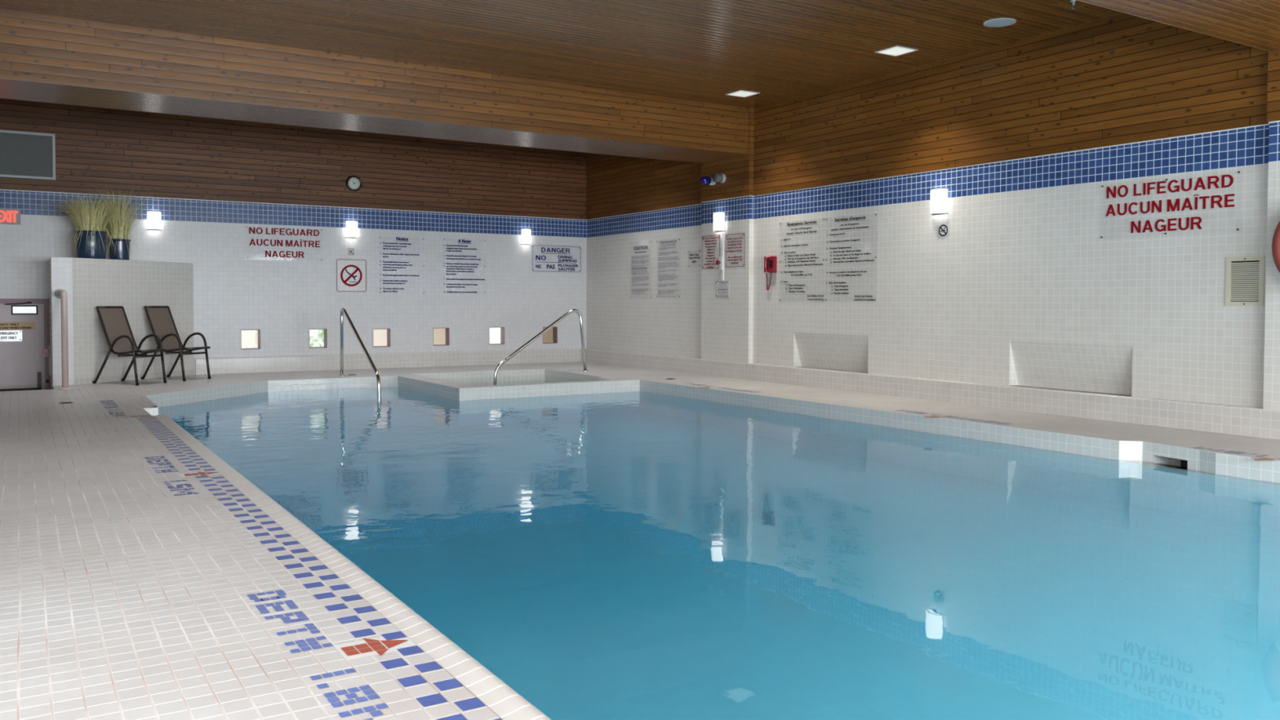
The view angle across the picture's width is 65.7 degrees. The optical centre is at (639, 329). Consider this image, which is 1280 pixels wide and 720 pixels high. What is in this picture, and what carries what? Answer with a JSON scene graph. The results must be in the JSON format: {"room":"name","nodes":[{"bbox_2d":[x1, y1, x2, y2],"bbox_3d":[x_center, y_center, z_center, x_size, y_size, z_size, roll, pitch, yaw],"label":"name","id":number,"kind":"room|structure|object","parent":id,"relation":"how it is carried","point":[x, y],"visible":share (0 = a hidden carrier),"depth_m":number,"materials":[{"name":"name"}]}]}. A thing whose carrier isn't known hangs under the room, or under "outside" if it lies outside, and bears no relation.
{"room":"indoor swimming pool","nodes":[
{"label":"indoor swimming pool","id":0,"kind":"room"},
{"bbox_2d":[74,230,106,258],"bbox_3d":[-6.982,-1.075,12.614,0.363,0.355,0.363,-1,2,-32],"label":"pot","id":1,"kind":"object","parent":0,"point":[82,246],"depth_m":12.47,"materials":[{"name":"blue ceramic"}]},
{"bbox_2d":[107,239,130,260],"bbox_3d":[-6.800,-1.045,12.965,0.266,0.275,0.266,-1,2,-32],"label":"pot","id":2,"kind":"object","parent":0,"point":[120,244],"depth_m":12.87,"materials":[{"name":"blue ceramic"}]},
{"bbox_2d":[0,98,586,374],"bbox_3d":[-5.113,-0.673,14.473,9.900,4.595,0.015,-1,2,-32],"label":"wall","id":3,"kind":"structure","parent":0,"point":[209,180],"depth_m":14.65,"materials":[{"name":"white tile"}]},
{"bbox_2d":[0,208,20,224],"bbox_3d":[-8.047,-1.439,12.583,0.326,0.187,0.062,-1,2,-32],"label":"exit sign","id":4,"kind":"object","parent":3,"relation":"attached to","point":[7,216],"visible":1,"depth_m":12.58,"materials":[{"name":"red plastic"}]},
{"bbox_2d":[0,298,50,391],"bbox_3d":[-8.133,0.625,12.655,1.057,2.050,0.140,-1,2,-32],"label":"door","id":5,"kind":"structure","parent":3,"relation":"in","point":[25,364],"depth_m":12.79,"materials":[{"name":"grey paint"}]},
{"bbox_2d":[0,330,22,341],"bbox_3d":[-8.069,0.076,12.682,0.290,0.141,0.010,-1,2,-32],"label":"door sign","id":6,"kind":"object","parent":5,"relation":"attached to","point":[5,335],"visible":1,"depth_m":12.69,"materials":[{"name":"white metal"}]},
{"bbox_2d":[0,321,35,330],"bbox_3d":[-8.084,-0.050,12.671,0.616,0.104,0.008,-1,2,-32],"label":"door sign","id":7,"kind":"object","parent":5,"relation":"attached to","point":[3,325],"visible":1,"depth_m":12.73,"materials":[{"name":"beige plastic"}]},
{"bbox_2d":[0,129,55,180],"bbox_3d":[-8.074,-2.232,12.543,1.175,0.590,0.030,-1,2,-32],"label":"air vent","id":8,"kind":"object","parent":3,"relation":"in","point":[23,154],"visible":1,"depth_m":12.69,"materials":[{"name":"grey metal"}]},
{"bbox_2d":[146,210,161,230],"bbox_3d":[-6.593,-1.488,13.469,0.170,0.261,0.101,-1,2,-32],"label":"wall sconce","id":9,"kind":"object","parent":3,"relation":"attached to","point":[153,222],"visible":1,"depth_m":13.44,"materials":[{"name":"white glass"}]},
{"bbox_2d":[240,329,260,349],"bbox_3d":[-5.622,0.133,14.284,0.266,0.285,0.168,-1,2,-32],"label":"window","id":10,"kind":"structure","parent":3,"relation":"in","point":[250,339],"depth_m":14.35,"materials":[{"name":"grey"}]},
{"bbox_2d":[245,226,322,235],"bbox_3d":[-5.163,-1.431,14.419,1.063,0.100,0.010,-1,2,-32],"label":"wall sign","id":11,"kind":"object","parent":3,"relation":"attached to","point":[250,228],"depth_m":14.43,"materials":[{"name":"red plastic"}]},
{"bbox_2d":[248,239,319,247],"bbox_3d":[-5.161,-1.269,14.425,0.984,0.107,0.010,-1,2,-32],"label":"wall sign","id":12,"kind":"object","parent":3,"relation":"attached to","point":[281,242],"depth_m":14.44,"materials":[{"name":"red plastic"}]},
{"bbox_2d":[265,250,304,260],"bbox_3d":[-5.164,-1.081,14.430,0.538,0.134,0.010,-1,2,-32],"label":"wall sign","id":13,"kind":"object","parent":3,"relation":"attached to","point":[266,252],"depth_m":14.42,"materials":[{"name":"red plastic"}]},
{"bbox_2d":[309,328,327,348],"bbox_3d":[-4.819,0.123,14.787,0.261,0.286,0.168,-1,2,-32],"label":"window","id":14,"kind":"structure","parent":3,"relation":"in","point":[317,337],"depth_m":14.85,"materials":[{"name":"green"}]},
{"bbox_2d":[336,258,366,292],"bbox_3d":[-4.346,-0.821,14.951,0.451,0.491,0.008,-1,2,-32],"label":"wall sign","id":15,"kind":"object","parent":3,"relation":"attached to","point":[349,265],"visible":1,"depth_m":14.95,"materials":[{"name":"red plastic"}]},
{"bbox_2d":[345,220,357,238],"bbox_3d":[-4.322,-1.512,14.890,0.172,0.264,0.101,-1,2,-32],"label":"wall sconce","id":16,"kind":"object","parent":3,"relation":"attached to","point":[351,225],"visible":1,"depth_m":14.85,"materials":[{"name":"white glass"}]},
{"bbox_2d":[348,248,354,255],"bbox_3d":[-4.348,-1.180,14.939,0.090,0.103,0.009,-1,2,-32],"label":"outlet plate","id":17,"kind":"object","parent":3,"relation":"attached to","point":[351,251],"visible":1,"depth_m":14.94,"materials":[{"name":"grey paint"}]},
{"bbox_2d":[346,175,361,191],"bbox_3d":[-4.297,-2.202,14.906,0.236,0.236,0.034,-1,2,-32],"label":"wall clock","id":18,"kind":"object","parent":3,"relation":"attached to","point":[353,183],"visible":1,"depth_m":14.90,"materials":[{"name":"plastic"}]},
{"bbox_2d":[373,328,390,346],"bbox_3d":[-4.006,0.118,15.295,0.273,0.284,0.168,-1,2,-32],"label":"window","id":19,"kind":"structure","parent":3,"relation":"in","point":[381,337],"depth_m":15.37,"materials":[{"name":"grey"}]},
{"bbox_2d":[195,348,581,374],"bbox_3d":[-3.607,0.469,15.431,6.090,0.224,0.050,-1,2,-32],"label":"baseboard","id":20,"kind":"structure","parent":3,"relation":"attached to","point":[308,362],"depth_m":15.17,"materials":[{"name":"tile"}]},
{"bbox_2d":[379,236,424,293],"bbox_3d":[-3.683,-0.998,15.360,0.729,0.884,0.010,-1,2,-32],"label":"wall sign","id":21,"kind":"object","parent":3,"relation":"attached to","point":[397,238],"visible":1,"depth_m":15.30,"materials":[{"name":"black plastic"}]},
{"bbox_2d":[433,327,449,346],"bbox_3d":[-3.195,0.104,15.803,0.270,0.284,0.168,-1,2,-32],"label":"window","id":22,"kind":"structure","parent":3,"relation":"in","point":[441,335],"depth_m":15.87,"materials":[{"name":"grey"}]},
{"bbox_2d":[444,238,485,293],"bbox_3d":[-2.807,-1.025,15.907,0.729,0.880,0.010,-1,2,-32],"label":"wall sign","id":23,"kind":"object","parent":3,"relation":"attached to","point":[464,241],"visible":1,"depth_m":15.87,"materials":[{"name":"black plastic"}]},
{"bbox_2d":[488,327,504,344],"bbox_3d":[-2.385,0.094,16.309,0.273,0.286,0.168,-1,2,-32],"label":"window","id":24,"kind":"structure","parent":3,"relation":"in","point":[496,335],"depth_m":16.38,"materials":[{"name":"grey"}]},
{"bbox_2d":[520,228,530,244],"bbox_3d":[-1.876,-1.545,16.421,0.170,0.266,0.101,-1,2,-32],"label":"wall sconce","id":25,"kind":"object","parent":3,"relation":"attached to","point":[525,233],"visible":1,"depth_m":16.38,"materials":[{"name":"white glass"}]},
{"bbox_2d":[542,326,557,343],"bbox_3d":[-1.562,0.084,16.824,0.277,0.285,0.168,-1,2,-32],"label":"window","id":26,"kind":"structure","parent":3,"relation":"in","point":[550,336],"depth_m":16.90,"materials":[{"name":"grey"}]},
{"bbox_2d":[532,244,581,272],"bbox_3d":[-1.406,-1.204,16.779,0.929,0.442,0.010,-1,2,-32],"label":"wall sign","id":27,"kind":"object","parent":3,"relation":"attached to","point":[536,256],"visible":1,"depth_m":16.80,"materials":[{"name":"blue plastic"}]},
{"bbox_2d":[0,0,1122,152],"bbox_3d":[0.062,-2.709,6.150,9.900,0.001,19.500,-1,2,-32],"label":"ceiling","id":28,"kind":"structure","parent":0,"point":[700,51],"depth_m":9.34,"materials":[{"name":"brown wood"}]},
{"bbox_2d":[0,8,749,163],"bbox_3d":[-2.915,-2.557,10.912,9.900,0.605,1.020,-1,2,-32],"label":"ceiling beam","id":29,"kind":"structure","parent":28,"relation":"attached to","point":[44,58],"depth_m":10.31,"materials":[{"name":"brown wood"}]},
{"bbox_2d":[725,89,759,97],"bbox_3d":[1.252,-2.881,12.106,0.304,0.004,0.304,-1,2,-32],"label":"recessed light","id":30,"kind":"object","parent":28,"relation":"in","point":[740,93],"visible":1,"depth_m":12.09,"materials":[{"name":"white plastic"}]},
{"bbox_2d":[875,45,918,56],"bbox_3d":[2.589,-2.815,10.018,0.304,0.004,0.304,-1,2,-32],"label":"recessed light","id":31,"kind":"object","parent":28,"relation":"in","point":[896,51],"visible":1,"depth_m":10.01,"materials":[{"name":"white plastic"}]},
{"bbox_2d":[879,46,914,55],"bbox_3d":[2.589,-2.815,10.018,0.264,0.002,0.264,-1,2,-32],"label":"diffuser","id":32,"kind":"object","parent":31,"relation":"attached to","point":[894,51],"depth_m":10.01,"materials":[{"name":"white plastic"}]},
{"bbox_2d":[982,17,1016,26],"bbox_3d":[3.257,-2.781,8.980,0.284,0.006,0.284,-1,2,-32],"label":"ceiling speaker","id":33,"kind":"object","parent":28,"relation":"attached to","point":[1000,22],"visible":1,"depth_m":8.96,"materials":[{"name":"white plastic"}]},
{"bbox_2d":[1069,0,1077,9],"bbox_3d":[3.637,-2.727,8.317,0.070,0.073,0.070,-1,2,-32],"label":"sprinkler","id":34,"kind":"object","parent":28,"relation":"attached to","point":[1073,2],"visible":0.95,"depth_m":8.31,"materials":[{"name":"silver metal"}]},
{"bbox_2d":[1075,0,1279,51],"bbox_3d":[1.026,-2.358,4.617,9.900,0.605,1.020,-1,2,-32],"label":"ceiling beam","id":35,"kind":"structure","parent":28,"relation":"attached to","point":[1255,24],"depth_m":6.64,"materials":[{"name":"brown wood"}]},
{"bbox_2d":[0,361,1279,719],"bbox_3d":[0.050,1.374,6.271,9.900,1.020,19.500,-1,2,-32],"label":"floor","id":36,"kind":"structure","parent":0,"point":[123,597],"depth_m":3.80,"materials":[{"name":"tile"}]},
{"bbox_2d":[54,288,72,389],"bbox_3d":[-6.840,0.095,11.772,0.157,1.170,0.610,-1,2,-32],"label":"pipe","id":37,"kind":"object","parent":36,"relation":"on","point":[61,294],"visible":1,"depth_m":11.56,"materials":[{"name":"beige metal"}]},
{"bbox_2d":[48,257,194,385],"bbox_3d":[-6.651,-0.129,12.886,1.725,1.552,1.099,-1,2,-32],"label":"wall","id":38,"kind":"structure","parent":36,"relation":"on","point":[88,283],"depth_m":12.62,"materials":[{"name":"white tile"}]},
{"bbox_2d":[44,192,126,258],"bbox_3d":[-6.979,-1.308,12.605,1.072,0.833,1.046,-1,2,-32],"label":"potted grass","id":39,"kind":"object","parent":38,"relation":"on","point":[90,234],"depth_m":12.47,"materials":[{"name":"plant"}]},
{"bbox_2d":[78,186,154,273],"bbox_3d":[-6.761,-1.267,12.878,0.974,1.195,0.818,-1,2,-32],"label":"potted grass","id":40,"kind":"object","parent":38,"relation":"on","point":[118,229],"depth_m":12.87,"materials":[{"name":"plant"}]},
{"bbox_2d":[99,400,147,417],"bbox_3d":[-4.956,0.750,9.555,0.332,0.001,1.790,-1,2,-32],"label":"depth marking","id":41,"kind":"object","parent":36,"relation":"on","point":[117,415],"visible":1,"depth_m":9.35,"materials":[{"name":"blue tile"}]},
{"bbox_2d":[93,306,166,385],"bbox_3d":[-6.351,0.184,12.362,0.797,0.960,0.447,1,2,23],"label":"sling chair","id":42,"kind":"object","parent":36,"relation":"on","point":[114,322],"visible":1,"depth_m":12.39,"materials":[{"name":"brown fabric"}]},
{"bbox_2d":[141,306,210,381],"bbox_3d":[-6.080,0.165,13.015,0.797,0.960,0.447,1,2,23],"label":"sling chair","id":43,"kind":"object","parent":36,"relation":"on","point":[160,318],"visible":0.96,"depth_m":13.06,"materials":[{"name":"brown fabric"}]},
{"bbox_2d":[144,455,219,495],"bbox_3d":[-2.745,0.862,6.024,0.332,0.001,1.506,-1,2,-32],"label":"depth marking","id":44,"kind":"object","parent":36,"relation":"on","point":[203,473],"visible":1,"depth_m":5.99,"materials":[{"name":"blue tile"}]},
{"bbox_2d":[137,416,502,719],"bbox_3d":[-1.956,0.899,4.853,0.218,0.001,9.382,-1,2,-32],"label":"floor tile border","id":45,"kind":"structure","parent":36,"relation":"on","point":[407,647],"depth_m":3.27,"materials":[{"name":"blue tile"}]},
{"bbox_2d":[247,589,408,719],"bbox_3d":[-0.893,0.956,3.032,0.332,0.001,1.366,-1,2,-32],"label":"depth marking","id":46,"kind":"object","parent":36,"relation":"on","point":[373,643],"visible":1,"depth_m":2.99,"materials":[{"name":"blue tile"}]},
{"bbox_2d":[337,307,381,396],"bbox_3d":[-3.658,0.635,12.933,0.110,1.843,1.768,-1,2,-32],"label":"grab rail","id":47,"kind":"object","parent":36,"relation":"on","point":[343,311],"visible":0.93,"depth_m":13.18,"materials":[{"name":"silver metal"}]},
{"bbox_2d":[413,368,608,386],"bbox_3d":[-1.743,1.089,13.655,2.100,0.900,2.350,-1,2,-32],"label":"basin","id":48,"kind":"object","parent":36,"relation":"in","point":[534,375],"visible":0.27,"depth_m":14.69,"materials":[{"name":"tile"}]},
{"bbox_2d":[493,308,589,385],"bbox_3d":[-1.433,0.583,14.347,1.578,1.775,0.110,-1,2,-32],"label":"grab rail","id":49,"kind":"object","parent":36,"relation":"on","point":[577,311],"visible":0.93,"depth_m":14.41,"materials":[{"name":"silver metal"}]},
{"bbox_2d":[143,375,1279,483],"bbox_3d":[0.409,2.034,7.313,6.496,2.400,15.150,-1,2,-32],"label":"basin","id":50,"kind":"object","parent":36,"relation":"in","point":[1188,458],"visible":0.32,"depth_m":10.03,"materials":[{"name":"tile"}]},
{"bbox_2d":[135,395,551,719],"bbox_3d":[-1.829,0.920,4.980,0.128,0.074,13.530,-1,2,-32],"label":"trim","id":51,"kind":"structure","parent":50,"relation":"attached to","point":[508,704],"depth_m":3.38,"materials":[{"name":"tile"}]},
{"bbox_2d":[158,386,1279,719],"bbox_3d":[0.317,2.107,7.240,6.157,2.252,15.017,-1,2,-32],"label":"pool water","id":52,"kind":"object","parent":50,"relation":"in","point":[630,555],"visible":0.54,"depth_m":4.64,"materials":[{"name":"blue liquid"}]},
{"bbox_2d":[688,383,758,392],"bbox_3d":[0.893,0.697,11.892,0.332,0.001,1.366,-1,2,-32],"label":"depth marking","id":53,"kind":"object","parent":36,"relation":"on","point":[689,384],"visible":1,"depth_m":11.90,"materials":[{"name":"blue tile"}]},
{"bbox_2d":[898,409,1010,424],"bbox_3d":[2.737,0.790,8.965,0.332,0.001,1.246,-1,2,-32],"label":"depth marking","id":54,"kind":"object","parent":36,"relation":"on","point":[935,416],"visible":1,"depth_m":9.01,"materials":[{"name":"blue tile"}]},
{"bbox_2d":[1192,446,1279,461],"bbox_3d":[4.258,0.865,6.574,0.332,0.001,1.256,-1,2,-32],"label":"depth marking","id":55,"kind":"object","parent":36,"relation":"on","point":[1229,451],"visible":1,"depth_m":6.81,"materials":[{"name":"blue tile"}]},
{"bbox_2d":[586,13,1279,410],"bbox_3d":[4.227,-1.090,8.809,0.222,3.371,19.500,-1,2,-32],"label":"wall","id":56,"kind":"structure","parent":0,"point":[1023,286],"depth_m":9.88,"materials":[{"name":"white tile"}]},
{"bbox_2d":[630,240,651,297],"bbox_3d":[0.010,-0.944,15.599,0.010,0.900,0.641,-1,2,-32],"label":"wall sign","id":57,"kind":"object","parent":56,"relation":"attached to","point":[637,247],"visible":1,"depth_m":15.61,"materials":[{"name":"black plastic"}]},
{"bbox_2d":[656,239,679,297],"bbox_3d":[0.424,-0.925,14.939,0.010,0.883,0.644,-1,2,-32],"label":"wall sign","id":58,"kind":"object","parent":56,"relation":"attached to","point":[666,242],"visible":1,"depth_m":14.96,"materials":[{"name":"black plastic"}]},
{"bbox_2d":[688,250,700,267],"bbox_3d":[0.783,-1.033,14.361,0.010,0.250,0.328,-1,2,-32],"label":"wall sign","id":59,"kind":"object","parent":56,"relation":"attached to","point":[700,251],"visible":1,"depth_m":14.35,"materials":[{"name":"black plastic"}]},
{"bbox_2d":[700,176,715,185],"bbox_3d":[0.927,-2.054,13.640,0.222,0.120,0.120,-1,2,-32],"label":"beacon","id":60,"kind":"object","parent":56,"relation":"attached to","point":[704,180],"visible":0.91,"depth_m":13.59,"materials":[{"name":"blue plastic"}]},
{"bbox_2d":[702,234,719,269],"bbox_3d":[0.985,-1.085,13.793,0.010,0.463,0.425,-1,2,-32],"label":"wall sign","id":61,"kind":"object","parent":56,"relation":"attached to","point":[718,237],"visible":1,"depth_m":13.78,"materials":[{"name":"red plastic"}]},
{"bbox_2d":[713,211,725,231],"bbox_3d":[1.061,-1.480,13.577,0.101,0.267,0.225,-1,2,-32],"label":"wall sconce","id":62,"kind":"object","parent":56,"relation":"attached to","point":[719,216],"visible":1,"depth_m":13.51,"materials":[{"name":"white glass"}]},
{"bbox_2d":[712,173,726,182],"bbox_3d":[1.078,-2.064,13.475,0.140,0.128,0.128,-1,2,-32],"label":"horn","id":63,"kind":"object","parent":56,"relation":"attached to","point":[721,178],"visible":1,"depth_m":13.44,"materials":[{"name":"grey plastic"}]},
{"bbox_2d":[715,256,724,270],"bbox_3d":[1.087,-0.913,13.562,0.088,0.185,0.086,-1,2,-32],"label":"button","id":64,"kind":"object","parent":56,"relation":"attached to","point":[721,262],"visible":1,"depth_m":13.54,"materials":[{"name":"white plastic"}]},
{"bbox_2d":[715,280,728,297],"bbox_3d":[1.126,-0.561,13.580,0.010,0.215,0.291,-1,2,-32],"label":"wall sign","id":65,"kind":"object","parent":56,"relation":"attached to","point":[722,286],"visible":1,"depth_m":13.57,"materials":[{"name":"white plastic"}]},
{"bbox_2d":[720,231,724,256],"bbox_3d":[1.127,-1.171,13.557,0.018,0.330,0.050,-1,2,-32],"label":"strip","id":66,"kind":"object","parent":56,"relation":"attached to","point":[722,233],"visible":1,"depth_m":13.54,"materials":[{"name":"white plastic"}]},
{"bbox_2d":[720,270,724,280],"bbox_3d":[1.126,-0.748,13.570,0.018,0.143,0.050,-1,2,-32],"label":"strip","id":67,"kind":"object","parent":56,"relation":"attached to","point":[722,271],"visible":1,"depth_m":13.56,"materials":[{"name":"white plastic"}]},
{"bbox_2d":[725,232,744,267],"bbox_3d":[1.277,-1.069,13.325,0.010,0.449,0.424,-1,2,-32],"label":"wall sign","id":68,"kind":"object","parent":56,"relation":"attached to","point":[743,233],"visible":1,"depth_m":13.32,"materials":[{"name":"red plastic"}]},
{"bbox_2d":[764,256,777,290],"bbox_3d":[1.670,-0.730,12.774,0.091,0.436,0.177,-1,2,-32],"label":"wall phone","id":69,"kind":"object","parent":56,"relation":"attached to","point":[770,263],"visible":1,"depth_m":12.75,"materials":[{"name":"red plastic"}]},
{"bbox_2d":[780,280,804,292],"bbox_3d":[1.918,-0.547,12.456,0.010,0.138,0.451,-1,2,-32],"label":"wall sign","id":70,"kind":"object","parent":56,"relation":"attached to","point":[780,281],"depth_m":12.42,"materials":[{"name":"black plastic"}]},
{"bbox_2d":[781,244,808,247],"bbox_3d":[1.937,-1.056,12.413,0.010,0.018,0.493,-1,2,-32],"label":"wall sign","id":71,"kind":"object","parent":56,"relation":"attached to","point":[802,244],"depth_m":12.40,"materials":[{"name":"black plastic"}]},
{"bbox_2d":[781,271,812,275],"bbox_3d":[1.957,-0.707,12.389,0.010,0.062,0.568,-1,2,-32],"label":"wall sign","id":72,"kind":"object","parent":56,"relation":"attached to","point":[781,271],"depth_m":12.35,"materials":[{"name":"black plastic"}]},
{"bbox_2d":[783,221,816,240],"bbox_3d":[1.988,-1.233,12.326,0.010,0.215,0.592,-1,2,-32],"label":"wall sign","id":73,"kind":"object","parent":56,"relation":"attached to","point":[793,224],"depth_m":12.34,"materials":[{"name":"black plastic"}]},
{"bbox_2d":[781,251,822,266],"bbox_3d":[2.007,-0.889,12.305,0.010,0.186,0.759,-1,2,-32],"label":"wall sign","id":74,"kind":"object","parent":56,"relation":"attached to","point":[784,252],"depth_m":12.32,"materials":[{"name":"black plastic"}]},
{"bbox_2d":[807,294,823,301],"bbox_3d":[2.143,-0.391,12.100,0.010,0.070,0.279,-1,2,-32],"label":"wall sign","id":75,"kind":"object","parent":56,"relation":"attached to","point":[807,295],"depth_m":12.09,"materials":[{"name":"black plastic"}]},
{"bbox_2d":[826,281,848,293],"bbox_3d":[2.346,-0.502,11.773,0.010,0.139,0.376,-1,2,-32],"label":"wall sign","id":76,"kind":"object","parent":56,"relation":"attached to","point":[840,286],"depth_m":11.73,"materials":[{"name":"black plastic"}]},
{"bbox_2d":[826,239,859,242],"bbox_3d":[2.394,-1.048,11.683,0.010,0.024,0.533,-1,2,-32],"label":"wall sign","id":77,"kind":"object","parent":56,"relation":"attached to","point":[851,239],"depth_m":11.66,"materials":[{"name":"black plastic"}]},
{"bbox_2d":[826,271,866,276],"bbox_3d":[2.423,-0.657,11.646,0.010,0.057,0.637,-1,2,-32],"label":"wall sign","id":78,"kind":"object","parent":56,"relation":"attached to","point":[854,271],"depth_m":11.62,"materials":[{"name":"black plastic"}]},
{"bbox_2d":[829,216,868,235],"bbox_3d":[2.443,-1.215,11.601,0.010,0.194,0.632,-1,2,-32],"label":"wall sign","id":79,"kind":"object","parent":56,"relation":"attached to","point":[864,218],"depth_m":11.61,"materials":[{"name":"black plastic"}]},
{"bbox_2d":[826,246,875,262],"bbox_3d":[2.463,-0.883,11.577,0.010,0.184,0.792,-1,2,-32],"label":"wall sign","id":80,"kind":"object","parent":56,"relation":"attached to","point":[842,247],"depth_m":11.63,"materials":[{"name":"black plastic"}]},
{"bbox_2d":[854,295,875,300],"bbox_3d":[2.589,-0.368,11.389,0.010,0.047,0.325,-1,2,-32],"label":"wall sign","id":81,"kind":"object","parent":56,"relation":"attached to","point":[855,295],"depth_m":11.40,"materials":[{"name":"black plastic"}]},
{"bbox_2d":[581,348,1279,439],"bbox_3d":[4.204,0.688,8.821,0.135,0.224,19.450,-1,2,-32],"label":"baseboard","id":82,"kind":"structure","parent":56,"relation":"attached to","point":[1251,421],"depth_m":9.78,"materials":[{"name":"tile"}]},
{"bbox_2d":[929,187,948,215],"bbox_3d":[3.124,-1.350,10.423,0.101,0.268,0.215,-1,2,-32],"label":"wall sconce","id":83,"kind":"object","parent":56,"relation":"attached to","point":[939,197],"visible":1,"depth_m":10.37,"materials":[{"name":"white glass"}]},
{"bbox_2d":[937,223,948,239],"bbox_3d":[3.187,-1.042,10.421,0.004,0.180,0.162,-1,2,-32],"label":"sticker","id":84,"kind":"object","parent":56,"relation":"attached to","point":[943,230],"visible":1,"depth_m":10.42,"materials":[{"name":"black plastic"}]},
{"bbox_2d":[1106,185,1128,198],"bbox_3d":[4.217,-1.220,8.764,0.010,0.101,0.200,-1,2,-32],"label":"wall sign","id":85,"kind":"object","parent":56,"relation":"attached to","point":[1108,189],"depth_m":8.78,"materials":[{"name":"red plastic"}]},
{"bbox_2d":[1106,200,1161,216],"bbox_3d":[4.298,-1.058,8.639,0.010,0.104,0.500,-1,2,-32],"label":"wall sign","id":86,"kind":"object","parent":56,"relation":"attached to","point":[1153,203],"depth_m":8.62,"materials":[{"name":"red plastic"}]},
{"bbox_2d":[1130,217,1201,234],"bbox_3d":[4.449,-0.877,8.402,0.010,0.127,0.608,-1,2,-32],"label":"wall sign","id":87,"kind":"object","parent":56,"relation":"attached to","point":[1148,223],"depth_m":8.38,"materials":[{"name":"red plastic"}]},
{"bbox_2d":[1133,174,1233,195],"bbox_3d":[4.521,-1.213,8.278,0.010,0.117,0.829,-1,2,-32],"label":"wall sign","id":88,"kind":"object","parent":56,"relation":"attached to","point":[1199,180],"depth_m":8.26,"materials":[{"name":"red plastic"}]},
{"bbox_2d":[1167,193,1234,211],"bbox_3d":[4.603,-1.053,8.151,0.010,0.123,0.540,-1,2,-32],"label":"wall sign","id":89,"kind":"object","parent":56,"relation":"attached to","point":[1169,201],"depth_m":8.15,"materials":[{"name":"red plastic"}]},
{"bbox_2d":[1225,255,1265,306],"bbox_3d":[4.793,-0.386,7.862,0.015,0.392,0.288,-1,2,-32],"label":"air vent","id":90,"kind":"object","parent":56,"relation":"in","point":[1245,275],"visible":1,"depth_m":7.86,"materials":[{"name":"metal"}]},
{"bbox_2d":[1271,221,1279,272],"bbox_3d":[5.016,-0.626,7.240,0.129,0.745,0.745,-1,2,-32],"label":"lifebuoy","id":91,"kind":"object","parent":56,"relation":"attached to","point":[1276,238],"visible":1,"depth_m":7.48,"materials":[{"name":"red plastic"}]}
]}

